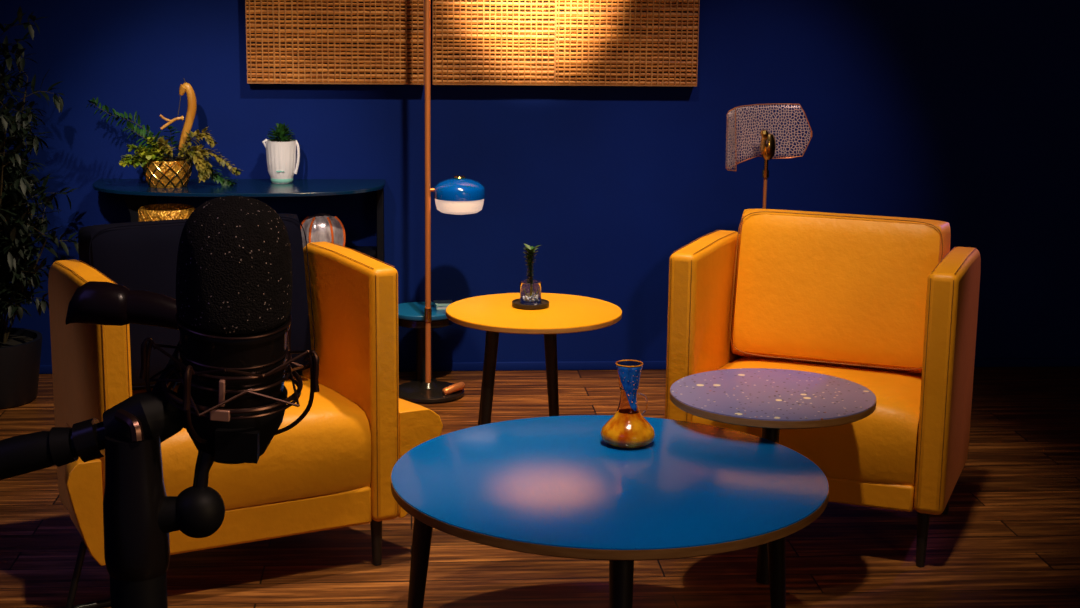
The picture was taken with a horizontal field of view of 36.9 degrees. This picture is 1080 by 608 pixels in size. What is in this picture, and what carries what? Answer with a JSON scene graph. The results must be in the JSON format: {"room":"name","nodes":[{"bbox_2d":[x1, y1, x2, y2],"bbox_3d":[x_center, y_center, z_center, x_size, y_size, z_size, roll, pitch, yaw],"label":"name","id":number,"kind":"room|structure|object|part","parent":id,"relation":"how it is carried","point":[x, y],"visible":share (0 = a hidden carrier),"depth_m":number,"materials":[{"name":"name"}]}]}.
{"room":"studio","nodes":[
{"label":"studio","id":0,"kind":"room"},
{"bbox_2d":[0,0,1079,364],"bbox_3d":[0.050,-1.193,5.593,6.600,2.900,0.100,0,12,-5],"label":"wall","id":1,"kind":"structure","parent":0,"point":[964,114],"depth_m":5.70,"materials":[{"name":"blue paint"}]},
{"bbox_2d":[245,0,423,84],"bbox_3d":[-0.691,-1.136,5.463,0.599,0.779,0.058,0,12,-5],"label":"wall panel","id":2,"kind":"object","parent":1,"relation":"attached to","point":[288,41],"visible":1,"depth_m":5.49,"materials":[{"name":"brown wicker"}]},
{"bbox_2d":[432,0,555,85],"bbox_3d":[-0.156,-1.138,5.505,0.419,0.779,0.058,0,12,-5],"label":"wall panel","id":3,"kind":"object","parent":1,"relation":"attached to","point":[475,42],"visible":1,"depth_m":5.53,"materials":[{"name":"brown wicker"}]},
{"bbox_2d":[39,358,1079,373],"bbox_3d":[0.037,0.223,5.825,6.400,0.032,0.012,0,12,-5],"label":"baseboard","id":4,"kind":"structure","parent":1,"relation":"attached to","point":[979,362],"depth_m":5.83,"materials":[{"name":"blue paint"}]},
{"bbox_2d":[555,0,699,86],"bbox_3d":[0.300,-1.140,5.542,0.494,0.779,0.058,0,12,-5],"label":"wall panel","id":5,"kind":"object","parent":1,"relation":"attached to","point":[598,42],"visible":1,"depth_m":5.57,"materials":[{"name":"brown wicker"}]},
{"bbox_2d":[0,367,1079,607],"bbox_3d":[0.302,0.943,2.546,6.400,0.060,6.946,0,12,-5],"label":"floor","id":6,"kind":"structure","parent":0,"point":[1009,534],"depth_m":3.98,"materials":[{"name":"brown wood"}]},
{"bbox_2d":[0,327,41,409],"bbox_3d":[-1.800,0.214,5.312,0.330,0.210,0.330,0,12,-5],"label":"planter","id":7,"kind":"object","parent":6,"relation":"on","point":[20,348],"depth_m":5.24,"materials":[{"name":"black"}]},
{"bbox_2d":[0,6,78,409],"bbox_3d":[-1.795,-0.309,5.200,0.630,1.281,0.518,3,12,13],"label":"potted plant","id":8,"kind":"object","parent":6,"relation":"on","point":[20,348],"visible":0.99,"depth_m":5.18,"materials":[{"name":"green plant"}]},
{"bbox_2d":[0,281,224,607],"bbox_3d":[-0.255,0.592,1.094,0.270,1.196,0.270,0,12,-5],"label":"microphone stand","id":9,"kind":"object","parent":6,"relation":"on","point":[139,516],"visible":0.94,"depth_m":0.99,"materials":[{"name":"black metal"}]},
{"bbox_3d":[-0.279,0.084,1.000,0.039,0.028,0.025,0,12,-5],"label":"boom arm","id":10,"kind":"part","parent":9,"relation":"part of","materials":[{"name":"black metal"}]},
{"bbox_3d":[-0.270,0.002,1.077,0.089,0.035,0.028,0,12,-5],"label":"hooded arm","id":11,"kind":"part","parent":9,"relation":"part of","materials":[{"name":"black plastic"}]},
{"bbox_3d":[-0.248,0.073,0.979,0.022,0.016,0.008,12,16,43],"label":"clamp lever","id":12,"kind":"part","parent":9,"relation":"part of","materials":[{"name":"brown metal"}]},
{"bbox_3d":[-0.210,0.128,1.000,0.031,0.032,0.031,-6,13,-28],"label":"ball knob","id":13,"kind":"part","parent":9,"relation":"part of","materials":[{"name":"black plastic"}]},
{"bbox_3d":[-0.207,0.106,1.000,0.012,0.032,0.018,10,15,39],"label":"stem","id":14,"kind":"part","parent":9,"relation":"part of","materials":[{"name":"black metal"}]},
{"bbox_2d":[139,324,318,463],"bbox_3d":[-0.195,0.054,1.020,0.105,0.089,0.102,-7,14,-35],"label":"mount","id":15,"kind":"object","parent":9,"relation":"attached to","point":[235,436],"visible":0.7,"depth_m":0.99,"materials":[{"name":"black metal"}]},
{"bbox_3d":[-0.232,0.050,1.009,0.033,0.064,0.009,-6,13,-29],"label":"hook arm","id":16,"kind":"part","parent":15,"relation":"part of","materials":[{"name":"brown metal"}]},
{"bbox_3d":[-0.207,0.062,0.982,0.006,0.060,0.040,3,12,10],"label":"hook arm","id":17,"kind":"part","parent":15,"relation":"part of","materials":[{"name":"brown metal"}]},
{"bbox_3d":[-0.193,0.036,1.009,0.101,0.032,0.100,4,21,-1],"label":"elastic cord","id":18,"kind":"part","parent":15,"relation":"part of","materials":[{"name":"black fabric"}]},
{"bbox_2d":[175,196,291,408],"bbox_3d":[-0.189,0.002,0.999,0.071,0.138,0.081,-3,12,-19],"label":"microphone","id":19,"kind":"object","parent":15,"relation":"in","point":[234,266],"visible":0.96,"depth_m":0.97,"materials":[{"name":"black plastic"}]},
{"bbox_3d":[-0.172,0.040,1.050,0.009,0.066,0.030,11,16,42],"label":"hook arm","id":20,"kind":"part","parent":15,"relation":"part of","materials":[{"name":"brown metal"}]},
{"bbox_3d":[-0.154,0.056,1.010,0.039,0.061,0.007,6,13,22],"label":"hook arm","id":21,"kind":"part","parent":15,"relation":"part of","materials":[{"name":"brown metal"}]},
{"bbox_2d":[92,179,385,262],"bbox_3d":[-1.015,-0.057,5.487,0.980,0.690,0.375,0,12,-5],"label":"console table","id":22,"kind":"object","parent":6,"relation":"on","point":[136,193],"visible":0.44,"depth_m":5.39,"materials":[{"name":"blue paint"}]},
{"bbox_3d":[-1.369,-0.064,5.531,0.109,0.678,0.190,0,12,-5],"label":"leg","id":23,"kind":"part","parent":22,"relation":"part of","materials":[{"name":"black paint"}]},
{"bbox_2d":[86,78,242,187],"bbox_3d":[-1.242,-0.555,5.342,0.502,0.376,0.203,0,12,-5],"label":"arrangement","id":24,"kind":"object","parent":22,"relation":"on","point":[161,170],"visible":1,"depth_m":5.33,"materials":[{"name":"green plant"}]},
{"bbox_3d":[-1.239,-0.438,5.388,0.156,0.090,0.156,0,12,-5],"label":"pot","id":25,"kind":"part","parent":24,"relation":"part of","materials":[{"name":"gold metal"}]},
{"bbox_2d":[138,204,195,221],"bbox_3d":[-1.226,-0.232,5.339,0.187,0.176,0.187,0,12,-5],"label":"basket","id":26,"kind":"object","parent":22,"relation":"on","point":[154,212],"visible":0.2,"depth_m":5.27,"materials":[{"name":"gold metal"}]},
{"bbox_2d":[262,123,299,182],"bbox_3d":[-0.876,-0.515,5.502,0.114,0.204,0.107,8,14,33],"label":"potted succulent","id":27,"kind":"object","parent":22,"relation":"on","point":[282,152],"visible":1,"depth_m":5.47,"materials":[{"name":"white ceramic"}]},
{"bbox_2d":[300,213,345,247],"bbox_3d":[-0.736,-0.236,5.470,0.159,0.143,0.106,0,12,-5],"label":"vase","id":28,"kind":"object","parent":22,"relation":"on","point":[321,227],"visible":0.66,"depth_m":5.43,"materials":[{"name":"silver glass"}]},
{"bbox_2d":[345,246,376,258],"bbox_3d":[-0.932,-0.157,5.471,0.753,0.015,0.368,0,12,-5],"label":"shelf","id":29,"kind":"object","parent":22,"relation":"attached to","point":[371,251],"depth_m":5.60,"materials":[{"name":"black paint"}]},
{"bbox_3d":[-0.554,-0.077,5.643,0.024,0.678,0.125,0,12,-5],"label":"leg","id":30,"kind":"part","parent":22,"relation":"part of","materials":[{"name":"black paint"}]},
{"bbox_2d":[48,213,442,607],"bbox_3d":[-0.746,0.214,3.884,0.898,0.809,0.534,-6,13,-28],"label":"armchair","id":31,"kind":"object","parent":6,"relation":"on","point":[333,468],"visible":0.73,"depth_m":3.78,"materials":[{"name":"yellow leather"}]},
{"bbox_3d":[-0.968,0.597,3.609,0.183,0.162,0.019,-6,14,-31],"label":"sled leg","id":32,"kind":"part","parent":31,"relation":"part of","materials":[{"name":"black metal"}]},
{"bbox_3d":[-1.029,0.226,3.714,0.072,0.615,0.500,-6,13,-28],"label":"armrest","id":33,"kind":"part","parent":31,"relation":"part of","materials":[{"name":"yellow leather"}]},
{"bbox_2d":[78,213,310,389],"bbox_3d":[-0.831,-0.009,3.943,0.554,0.400,0.157,-6,2,-28],"label":"cushion","id":34,"kind":"object","parent":31,"relation":"on","point":[142,255],"depth_m":3.82,"materials":[{"name":"black fabric"}]},
{"bbox_2d":[132,375,370,509],"bbox_3d":[-0.744,0.317,3.866,0.552,0.203,0.464,-6,13,-28],"label":"seat cushion","id":35,"kind":"object","parent":31,"relation":"on","point":[325,457],"depth_m":3.73,"materials":[{"name":"yellow leather"}]},
{"bbox_3d":[-0.748,0.459,3.899,0.554,0.091,0.454,-6,13,-28],"label":"seat","id":36,"kind":"part","parent":31,"relation":"part of","materials":[{"name":"yellow leather"}]},
{"bbox_3d":[-0.477,0.173,4.009,0.072,0.615,0.500,-6,13,-28],"label":"armrest","id":37,"kind":"part","parent":31,"relation":"part of","materials":[{"name":"yellow leather"}]},
{"bbox_3d":[-0.394,0.552,3.891,0.032,0.151,0.032,-6,13,-28],"label":"leg","id":38,"kind":"part","parent":31,"relation":"part of","materials":[{"name":"black wood"}]},
{"bbox_2d":[398,302,453,381],"bbox_3d":[-0.401,0.145,5.606,0.248,0.262,0.248,0,12,-5],"label":"side table","id":39,"kind":"object","parent":6,"relation":"on","point":[410,314],"visible":0.58,"depth_m":5.56,"materials":[{"name":"blue paint"}]},
{"bbox_2d":[433,300,452,309],"bbox_3d":[-0.331,0.004,5.603,0.064,0.016,0.090,-1,12,-10],"label":"booklet","id":40,"kind":"object","parent":39,"relation":"on","point":[438,304],"visible":0.82,"depth_m":5.59,"materials":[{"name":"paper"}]},
{"bbox_2d":[399,0,484,403],"bbox_3d":[-0.328,-0.686,5.267,0.320,2.028,0.244,0,12,-5],"label":"floor lamp","id":41,"kind":"object","parent":6,"relation":"on","point":[458,195],"visible":0.92,"depth_m":5.31,"materials":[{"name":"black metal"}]},
{"bbox_2d":[442,382,464,394],"bbox_3d":[-0.282,0.280,5.423,0.042,0.035,0.123,7,13,28],"label":"switch","id":42,"kind":"object","parent":41,"relation":"attached to","point":[458,388],"depth_m":5.40,"materials":[{"name":"orange metal"}]},
{"bbox_2d":[435,199,483,214],"bbox_3d":[-0.266,-0.324,5.346,0.163,0.052,0.163,0,12,-5],"label":"diffuser","id":43,"kind":"object","parent":41,"relation":"attached to","point":[448,206],"depth_m":5.28,"materials":[{"name":"white glass"}]},
{"bbox_2d":[446,293,621,425],"bbox_3d":[-0.020,0.251,4.567,0.492,0.481,0.492,0,12,-5],"label":"side table","id":44,"kind":"object","parent":6,"relation":"on","point":[494,314],"visible":0.91,"depth_m":4.48,"materials":[{"name":"yellow paint"}]},
{"bbox_3d":[-0.150,0.245,4.630,0.085,0.466,0.037,7,13,27],"label":"leg","id":45,"kind":"part","parent":44,"relation":"part of","materials":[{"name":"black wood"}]},
{"bbox_3d":[-0.145,0.270,4.504,0.071,0.465,0.037,-5,13,-24],"label":"leg","id":46,"kind":"part","parent":44,"relation":"part of","materials":[{"name":"black wood"}]},
{"bbox_2d":[512,299,548,309],"bbox_3d":[-0.027,0.000,4.557,0.105,0.014,0.105,0,12,-5],"label":"coaster","id":47,"kind":"object","parent":44,"relation":"on","point":[516,303],"visible":0.77,"depth_m":4.52,"materials":[{"name":"black wood"}]},
{"bbox_2d":[520,244,540,304],"bbox_3d":[-0.025,-0.085,4.540,0.060,0.166,0.060,0,12,-5],"label":"planter","id":48,"kind":"object","parent":47,"relation":"on","point":[530,289],"visible":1,"depth_m":4.53,"materials":[{"name":"clear glass"}]},
{"bbox_3d":[-0.024,-0.080,4.541,0.044,0.133,0.046,0,12,-5],"label":"stem","id":49,"kind":"part","parent":48,"relation":"part of","materials":[{"name":"green plant"}]},
{"bbox_3d":[-0.026,-0.033,4.551,0.060,0.060,0.060,0,12,-5],"label":"glass","id":50,"kind":"part","parent":48,"relation":"part of","materials":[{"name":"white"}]},
{"bbox_3d":[0.032,0.251,4.612,0.037,0.465,0.066,10,15,40],"label":"leg","id":51,"kind":"part","parent":44,"relation":"part of","materials":[{"name":"black wood"}]},
{"bbox_2d":[391,415,828,607],"bbox_3d":[0.138,0.542,3.353,0.888,0.402,0.888,0,12,-5],"label":"coffee table","id":52,"kind":"object","parent":6,"relation":"on","point":[551,485],"visible":0.98,"depth_m":3.22,"materials":[{"name":"blue paint"}]},
{"bbox_3d":[-0.253,0.524,3.471,0.085,0.380,0.047,7,13,27],"label":"leg","id":53,"kind":"part","parent":52,"relation":"part of","materials":[{"name":"black wood"}]},
{"bbox_3d":[0.151,0.623,3.011,0.048,0.381,0.089,0,12,-5],"label":"leg","id":54,"kind":"part","parent":52,"relation":"part of","materials":[{"name":"black wood"}]},
{"bbox_2d":[600,360,654,447],"bbox_3d":[0.191,0.215,3.504,0.119,0.180,0.119,0,12,-5],"label":"glass vase","id":55,"kind":"object","parent":52,"relation":"on","point":[627,428],"visible":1,"depth_m":3.48,"materials":[{"name":"multicoloured"}]},
{"bbox_3d":[0.191,0.268,3.515,0.119,0.072,0.119,0,12,-5],"label":"bulb","id":56,"kind":"part","parent":55,"relation":"part of","materials":[{"name":"orange glass"}]},
{"bbox_3d":[0.192,0.182,3.479,0.057,0.099,0.023,1,12,1],"label":"neck panel","id":57,"kind":"part","parent":55,"relation":"part of","materials":[{"name":"blue glass"}]},
{"bbox_3d":[0.222,0.217,3.503,0.023,0.050,0.004,1,12,1],"label":"handle","id":58,"kind":"part","parent":55,"relation":"part of","materials":[{"name":"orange glass"}]},
{"bbox_3d":[0.516,0.520,3.539,0.047,0.381,0.093,10,15,39],"label":"leg","id":59,"kind":"part","parent":52,"relation":"part of","materials":[{"name":"black wood"}]},
{"bbox_2d":[725,104,811,208],"bbox_3d":[0.734,-0.161,5.347,0.315,0.992,0.252,0,12,-5],"label":"floor lamp","id":60,"kind":"object","parent":6,"relation":"on","point":[767,147],"visible":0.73,"depth_m":5.26,"materials":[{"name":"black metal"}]},
{"bbox_3d":[0.738,-0.452,5.288,0.022,0.077,0.022,0,12,-5],"label":"stem","id":61,"kind":"part","parent":60,"relation":"part of","materials":[{"name":"gold metal"}]},
{"bbox_3d":[0.725,-0.542,5.251,0.346,0.203,0.070,-6,14,-31],"label":"lamp shade","id":62,"kind":"part","parent":60,"relation":"part of","materials":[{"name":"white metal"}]},
{"bbox_2d":[670,368,876,583],"bbox_3d":[0.532,0.429,3.777,0.471,0.460,0.471,0,12,-5],"label":"side table","id":63,"kind":"object","parent":6,"relation":"on","point":[771,400],"visible":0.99,"depth_m":3.69,"materials":[{"name":"purple stone"}]},
{"bbox_3d":[0.532,0.439,3.779,0.040,0.438,0.040,0,12,-5],"label":"leg","id":64,"kind":"part","parent":63,"relation":"part of","materials":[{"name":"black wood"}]},
{"bbox_2d":[665,209,980,566],"bbox_3d":[0.732,0.181,4.170,0.700,0.796,0.534,5,12,21],"label":"armchair","id":65,"kind":"object","parent":6,"relation":"on","point":[884,305],"visible":0.91,"depth_m":4.12,"materials":[{"name":"yellow leather"}]},
{"bbox_3d":[0.435,0.119,4.262,0.072,0.590,0.500,5,12,21],"label":"armrest","id":66,"kind":"part","parent":65,"relation":"part of","materials":[{"name":"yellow leather"}]},
{"bbox_2d":[692,356,921,485],"bbox_3d":[0.718,0.276,4.156,0.552,0.203,0.464,5,12,21],"label":"seat cushion","id":67,"kind":"object","parent":65,"relation":"on","point":[884,447],"depth_m":3.92,"materials":[{"name":"yellow leather"}]},
{"bbox_2d":[731,209,950,373],"bbox_3d":[0.782,-0.037,4.251,0.554,0.400,0.157,5,1,21],"label":"cushion","id":68,"kind":"object","parent":65,"relation":"on","point":[835,292],"depth_m":4.19,"materials":[{"name":"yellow leather"}]},
{"bbox_3d":[0.718,0.405,4.187,0.554,0.066,0.454,5,12,21],"label":"seat","id":69,"kind":"part","parent":65,"relation":"part of","materials":[{"name":"yellow leather"}]},
{"bbox_3d":[0.926,0.562,3.924,0.032,0.151,0.032,5,12,21],"label":"leg","id":70,"kind":"part","parent":65,"relation":"part of","materials":[{"name":"black wood"}]},
{"bbox_3d":[1.075,0.487,4.297,0.032,0.154,0.047,5,12,21],"label":"leg","id":71,"kind":"part","parent":65,"relation":"part of","materials":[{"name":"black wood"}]},
{"bbox_3d":[1.020,0.172,4.039,0.072,0.590,0.500,5,12,21],"label":"armrest","id":72,"kind":"part","parent":65,"relation":"part of","materials":[{"name":"yellow leather"}]}
]}

